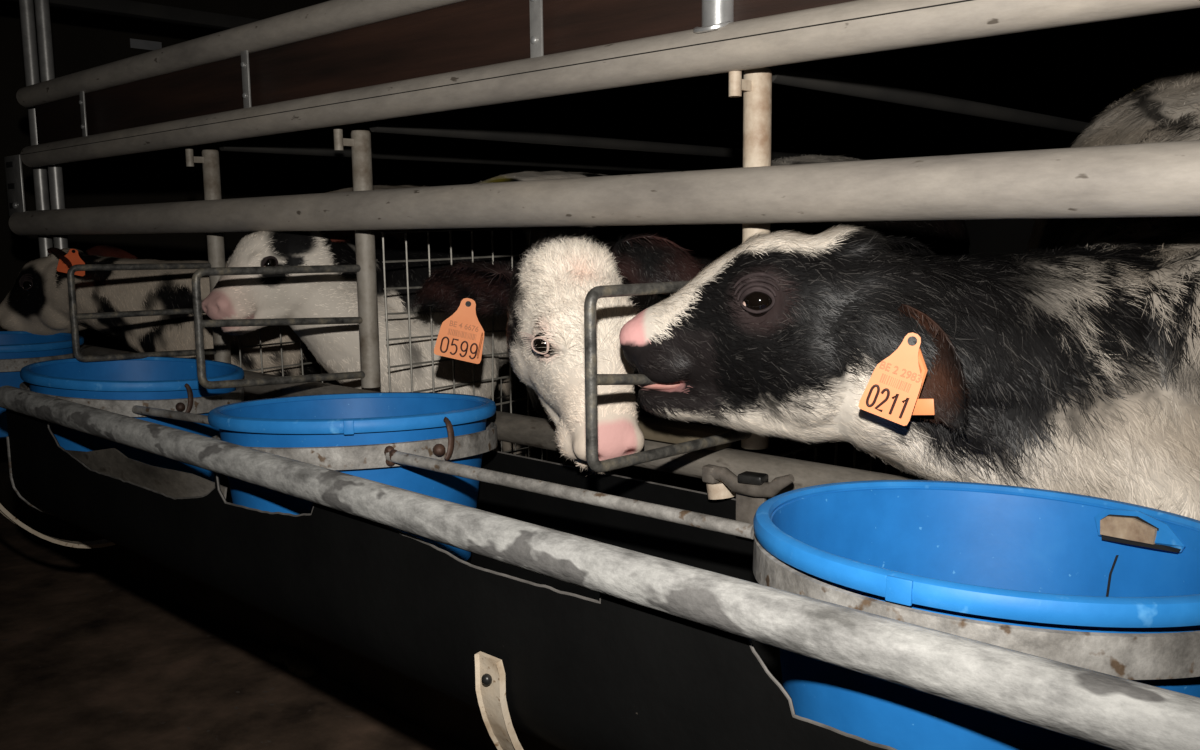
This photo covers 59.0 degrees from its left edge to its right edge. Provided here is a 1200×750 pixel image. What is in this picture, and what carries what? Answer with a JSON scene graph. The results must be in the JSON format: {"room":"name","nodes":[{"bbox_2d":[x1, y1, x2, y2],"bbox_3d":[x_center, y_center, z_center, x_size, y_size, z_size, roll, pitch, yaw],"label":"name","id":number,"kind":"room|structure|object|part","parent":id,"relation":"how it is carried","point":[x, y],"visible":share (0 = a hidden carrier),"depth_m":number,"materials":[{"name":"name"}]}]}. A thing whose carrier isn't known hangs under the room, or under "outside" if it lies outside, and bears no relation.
{"room":"farm building","nodes":[
{"label":"farm building","id":0,"kind":"room"},
{"bbox_2d":[20,356,243,482],"bbox_3d":[-0.837,0.092,1.930,0.370,0.237,0.369,7,11,43],"label":"bucket","id":1,"kind":"object","parent":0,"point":[149,378],"visible":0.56,"depth_m":1.82,"materials":[{"name":"blue plastic"}]},
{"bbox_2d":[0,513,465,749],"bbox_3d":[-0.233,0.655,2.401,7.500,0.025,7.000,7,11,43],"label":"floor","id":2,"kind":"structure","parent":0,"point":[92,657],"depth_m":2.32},
{"bbox_2d":[80,344,921,493],"bbox_3d":[0.055,0.100,1.393,4.800,0.043,0.043,7,11,43],"label":"rail","id":3,"kind":"object","parent":2,"relation":"on","point":[531,431],"visible":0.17,"depth_m":1.33,"materials":[{"name":"grey metal"}]},
{"bbox_2d":[0,331,83,437],"bbox_3d":[-1.421,0.018,2.509,0.374,0.228,0.374,7,11,43],"label":"bucket","id":4,"kind":"object","parent":3,"relation":"hanging from","point":[13,344],"visible":0.44,"depth_m":2.41,"materials":[{"name":"blue plastic"}]},
{"bbox_2d":[0,347,84,371],"bbox_3d":[-1.423,-0.042,2.499,0.374,0.042,0.375,7,11,43],"label":"ring","id":5,"kind":"object","parent":3,"relation":"attached to","point":[6,365],"visible":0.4,"depth_m":2.37,"materials":[{"name":"metal"}]},
{"bbox_2d":[0,504,115,547],"bbox_3d":[-0.976,0.193,2.065,0.033,0.284,0.444,7,11,43],"label":"bracket","id":6,"kind":"object","parent":3,"relation":"attached to","point":[98,543],"visible":0.36,"depth_m":2.01,"materials":[{"name":"metal"}]},
{"bbox_2d":[20,381,243,416],"bbox_3d":[-0.837,0.028,1.915,0.383,0.060,0.371,7,11,43],"label":"ring","id":7,"kind":"object","parent":3,"relation":"attached to","point":[196,405],"visible":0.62,"depth_m":1.78,"materials":[{"name":"metal"}]},
{"bbox_2d":[132,405,209,424],"bbox_3d":[-0.629,0.068,1.658,0.333,0.015,0.014,5,9,34],"label":"rod","id":8,"kind":"object","parent":7,"relation":"attached to","point":[190,417],"visible":0.66,"depth_m":1.69,"materials":[{"name":"metal"}]},
{"bbox_2d":[67,149,230,362],"bbox_3d":[-0.881,-0.225,2.071,0.033,0.434,0.311,7,11,43],"label":"divider","id":9,"kind":"object","parent":3,"relation":"on","point":[209,159],"visible":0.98,"depth_m":2.11,"materials":[{"name":"metal"}]},
{"bbox_3d":[-0.785,-0.239,2.171,0.033,0.434,0.033,7,11,43],"label":"post","id":10,"kind":"part","parent":9,"relation":"part of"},
{"bbox_2d":[192,129,380,388],"bbox_3d":[-0.500,-0.179,1.705,0.033,0.434,0.327,7,11,43],"label":"divider","id":11,"kind":"object","parent":3,"relation":"on","point":[360,141],"visible":1,"depth_m":1.77,"materials":[{"name":"metal"}]},
{"bbox_3d":[-0.400,-0.195,1.811,0.033,0.434,0.033,7,11,43],"label":"post","id":12,"kind":"part","parent":11,"relation":"part of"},
{"bbox_2d":[208,392,495,560],"bbox_3d":[-0.329,0.145,1.450,0.378,0.236,0.378,7,11,43],"label":"bucket","id":13,"kind":"object","parent":3,"relation":"hanging from","point":[342,419],"visible":0.48,"depth_m":1.32,"materials":[{"name":"blue plastic"}]},
{"bbox_2d":[211,417,496,470],"bbox_3d":[-0.327,0.077,1.433,0.390,0.084,0.379,7,11,43],"label":"ring","id":14,"kind":"object","parent":3,"relation":"attached to","point":[355,457],"visible":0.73,"depth_m":1.27,"materials":[{"name":"metal"}]},
{"bbox_2d":[385,451,753,539],"bbox_3d":[-0.054,0.122,1.132,0.485,0.033,0.014,5,9,35],"label":"rod","id":15,"kind":"object","parent":14,"relation":"attached to","point":[670,514],"visible":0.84,"depth_m":1.10,"materials":[{"name":"metal"}]},
{"bbox_2d":[6,400,896,749],"bbox_3d":[0.118,0.297,1.037,2.685,0.328,0.444,7,11,43],"label":"trough","id":16,"kind":"object","parent":3,"relation":"hanging from","point":[585,669],"depth_m":1.05,"materials":[{"name":"black plastic"}]},
{"bbox_3d":[0.049,0.311,1.105,0.033,0.284,0.444,7,11,43],"label":"trough bracket","id":17,"kind":"part","parent":16,"relation":"part of","materials":[{"name":"beige metal"}]},
{"bbox_2d":[0,386,1199,749],"bbox_3d":[-0.019,0.147,0.853,2.665,0.041,0.041,7,11,43],"label":"rail","id":18,"kind":"object","parent":16,"relation":"attached to","point":[1098,708],"visible":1,"depth_m":0.72,"materials":[{"name":"metal"}]},
{"bbox_2d":[4,0,1199,257],"bbox_3d":[0.161,-0.327,1.212,4.670,0.920,0.098,7,11,43],"label":"barrier","id":19,"kind":"object","parent":3,"relation":"on","point":[331,63],"visible":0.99,"depth_m":1.40,"materials":[{"name":"metal"}]},
{"bbox_3d":[-1.516,-0.490,2.748,0.110,0.155,0.006,7,11,43],"label":"plate","id":20,"kind":"part","parent":19,"relation":"part of","materials":[{"name":"metal"}]},
{"bbox_3d":[-1.468,-0.520,2.781,0.033,0.920,0.033,7,11,43],"label":"post","id":21,"kind":"part","parent":19,"relation":"part of","materials":[{"name":"metal"}]},
{"bbox_3d":[-1.392,-0.511,2.709,0.033,0.920,0.033,7,11,43],"label":"post","id":22,"kind":"part","parent":19,"relation":"part of","materials":[{"name":"metal"}]},
{"bbox_3d":[0.205,-0.507,1.119,4.510,0.049,0.049,7,11,43],"label":"rail","id":23,"kind":"part","parent":19,"relation":"part of","materials":[{"name":"grey metal"}]},
{"bbox_3d":[0.169,-0.203,1.198,4.620,0.063,0.063,7,11,43],"label":"rail","id":24,"kind":"part","parent":19,"relation":"part of","materials":[{"name":"grey metal"}]},
{"bbox_3d":[0.207,-0.362,1.139,4.510,0.053,0.053,7,11,43],"label":"rail","id":25,"kind":"part","parent":19,"relation":"part of","materials":[{"name":"grey metal"}]},
{"bbox_2d":[584,68,771,472],"bbox_3d":[0.091,-0.119,1.162,0.033,0.446,0.309,7,11,43],"label":"divider","id":26,"kind":"object","parent":3,"relation":"on","point":[756,84],"visible":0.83,"depth_m":1.16,"materials":[{"name":"metal"}]},
{"bbox_3d":[0.186,-0.134,1.262,0.033,0.446,0.033,7,11,43],"label":"post","id":27,"kind":"part","parent":26,"relation":"part of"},
{"bbox_2d":[637,416,731,449],"bbox_3d":[0.060,0.069,1.372,0.250,0.022,0.034,7,11,43],"label":"board","id":28,"kind":"object","parent":3,"relation":"on","point":[668,431],"visible":0.43,"depth_m":1.32,"materials":[{"name":"brown wood"}]},
{"bbox_2d":[702,464,794,523],"bbox_3d":[0.162,0.144,1.203,0.044,0.087,0.140,-4,9,-26],"label":"lever latch","id":29,"kind":"object","parent":3,"relation":"attached to","point":[750,489],"visible":0.92,"depth_m":1.20,"materials":[{"name":"metal"}]},
{"bbox_3d":[0.129,0.115,1.235,0.018,0.020,0.014,7,11,43],"label":"lever","id":30,"kind":"part","parent":29,"relation":"part of","materials":[{"name":"grey metal"}]},
{"bbox_3d":[0.169,0.119,1.192,0.015,0.035,0.123,-8,10,-42],"label":"lever","id":31,"kind":"part","parent":29,"relation":"part of","materials":[{"name":"grey metal"}]},
{"bbox_3d":[0.172,0.156,1.209,0.040,0.060,0.006,7,11,43],"label":"plate","id":32,"kind":"part","parent":29,"relation":"part of","materials":[{"name":"grey metal"}]},
{"bbox_2d":[753,480,1199,749],"bbox_3d":[0.315,0.225,0.847,0.383,0.234,0.384,7,11,43],"label":"bucket","id":33,"kind":"object","parent":3,"relation":"hanging from","point":[994,553],"visible":0.76,"depth_m":0.90,"materials":[{"name":"blue plastic"}]},
{"bbox_2d":[753,533,1199,679],"bbox_3d":[0.312,0.153,0.836,0.383,0.050,0.384,7,11,43],"label":"ring","id":34,"kind":"object","parent":3,"relation":"attached to","point":[1130,656],"visible":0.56,"depth_m":0.65,"materials":[{"name":"metal"}]},
{"bbox_2d":[0,0,515,442],"bbox_3d":[-3.016,-1.216,4.779,0.100,3.300,7.200,7,11,43],"label":"wall","id":35,"kind":"structure","parent":0,"point":[82,40],"depth_m":5.53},
{"bbox_2d":[130,38,161,49],"bbox_3d":[-2.309,-1.678,5.390,0.006,0.045,0.160,7,11,43],"label":"wall label","id":36,"kind":"object","parent":35,"relation":"attached to","point":[134,43],"visible":0.86,"depth_m":5.38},
{"bbox_2d":[10,0,695,93],"bbox_3d":[-0.742,-1.329,4.332,0.050,0.045,3.600,7,11,43],"label":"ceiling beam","id":37,"kind":"structure","parent":0,"point":[129,8],"depth_m":3.57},
{"bbox_2d":[0,377,907,749],"bbox_3d":[1.191,0.452,3.237,6.600,0.170,3.800,7,11,43],"label":"floor","id":38,"kind":"structure","parent":0,"point":[464,726],"depth_m":2.54,"materials":[{"name":"concrete"}]},
{"bbox_2d":[0,184,526,456],"bbox_3d":[-0.737,-0.030,2.777,1.499,0.934,0.692,-5,9,-27],"label":"calf","id":39,"kind":"object","parent":38,"relation":"on","point":[37,302],"visible":0.34,"depth_m":2.50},
{"bbox_2d":[202,170,625,476],"bbox_3d":[-0.220,0.011,2.394,0.434,0.943,1.392,7,11,43],"label":"calf","id":40,"kind":"object","parent":38,"relation":"on","point":[336,347],"visible":0.28,"depth_m":2.00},
{"bbox_2d":[219,140,717,460],"bbox_3d":[-0.135,-0.083,2.886,0.028,0.994,1.839,7,11,43],"label":"wall","id":41,"kind":"structure","parent":38,"relation":"on","point":[235,146],"depth_m":2.54,"materials":[{"name":"metal"}]},
{"bbox_3d":[-0.145,-0.564,2.816,0.021,0.022,1.825,7,11,43],"label":"rail","id":42,"kind":"part","parent":41,"relation":"part of","materials":[{"name":"grey metal"}]},
{"bbox_2d":[369,120,891,491],"bbox_3d":[0.251,-0.039,2.526,0.029,0.994,1.839,7,11,43],"label":"mesh panel","id":43,"kind":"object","parent":38,"relation":"on","point":[381,126],"depth_m":2.01,"materials":[{"name":"metal"}]},
{"bbox_3d":[0.241,-0.519,2.455,0.021,0.022,1.825,7,11,43],"label":"rail","id":44,"kind":"part","parent":43,"relation":"part of","materials":[{"name":"grey metal"}]},
{"bbox_3d":[0.872,-0.129,3.178,0.028,0.983,0.027,7,11,43],"label":"post","id":45,"kind":"part","parent":43,"relation":"part of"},
{"bbox_2d":[409,154,969,499],"bbox_3d":[0.267,0.067,1.924,0.564,0.945,1.430,7,11,43],"label":"calf","id":46,"kind":"object","parent":38,"relation":"on","point":[544,299],"visible":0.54,"depth_m":1.37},
{"bbox_2d":[619,65,1199,520],"bbox_3d":[0.778,0.093,1.383,0.829,1.026,1.358,7,11,43],"label":"calf","id":47,"kind":"object","parent":38,"relation":"on","point":[1070,363],"visible":0.89,"depth_m":1.01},
{"bbox_2d":[764,65,1092,498],"bbox_3d":[0.837,0.029,1.977,0.028,0.994,1.839,7,11,43],"label":"wall","id":48,"kind":"structure","parent":38,"relation":"on","point":[783,75],"depth_m":1.48,"materials":[{"name":"metal"}]},
{"bbox_3d":[0.826,-0.452,1.907,0.021,0.022,1.825,7,11,43],"label":"rail","id":49,"kind":"part","parent":48,"relation":"part of","materials":[{"name":"grey metal"}]},
{"bbox_2d":[515,8,1199,256],"bbox_3d":[2.183,-1.273,4.747,7.700,3.300,0.100,7,11,43],"label":"wall","id":50,"kind":"structure","parent":0,"point":[1073,72],"depth_m":5.23,"materials":[{"name":"black"}]}
]}

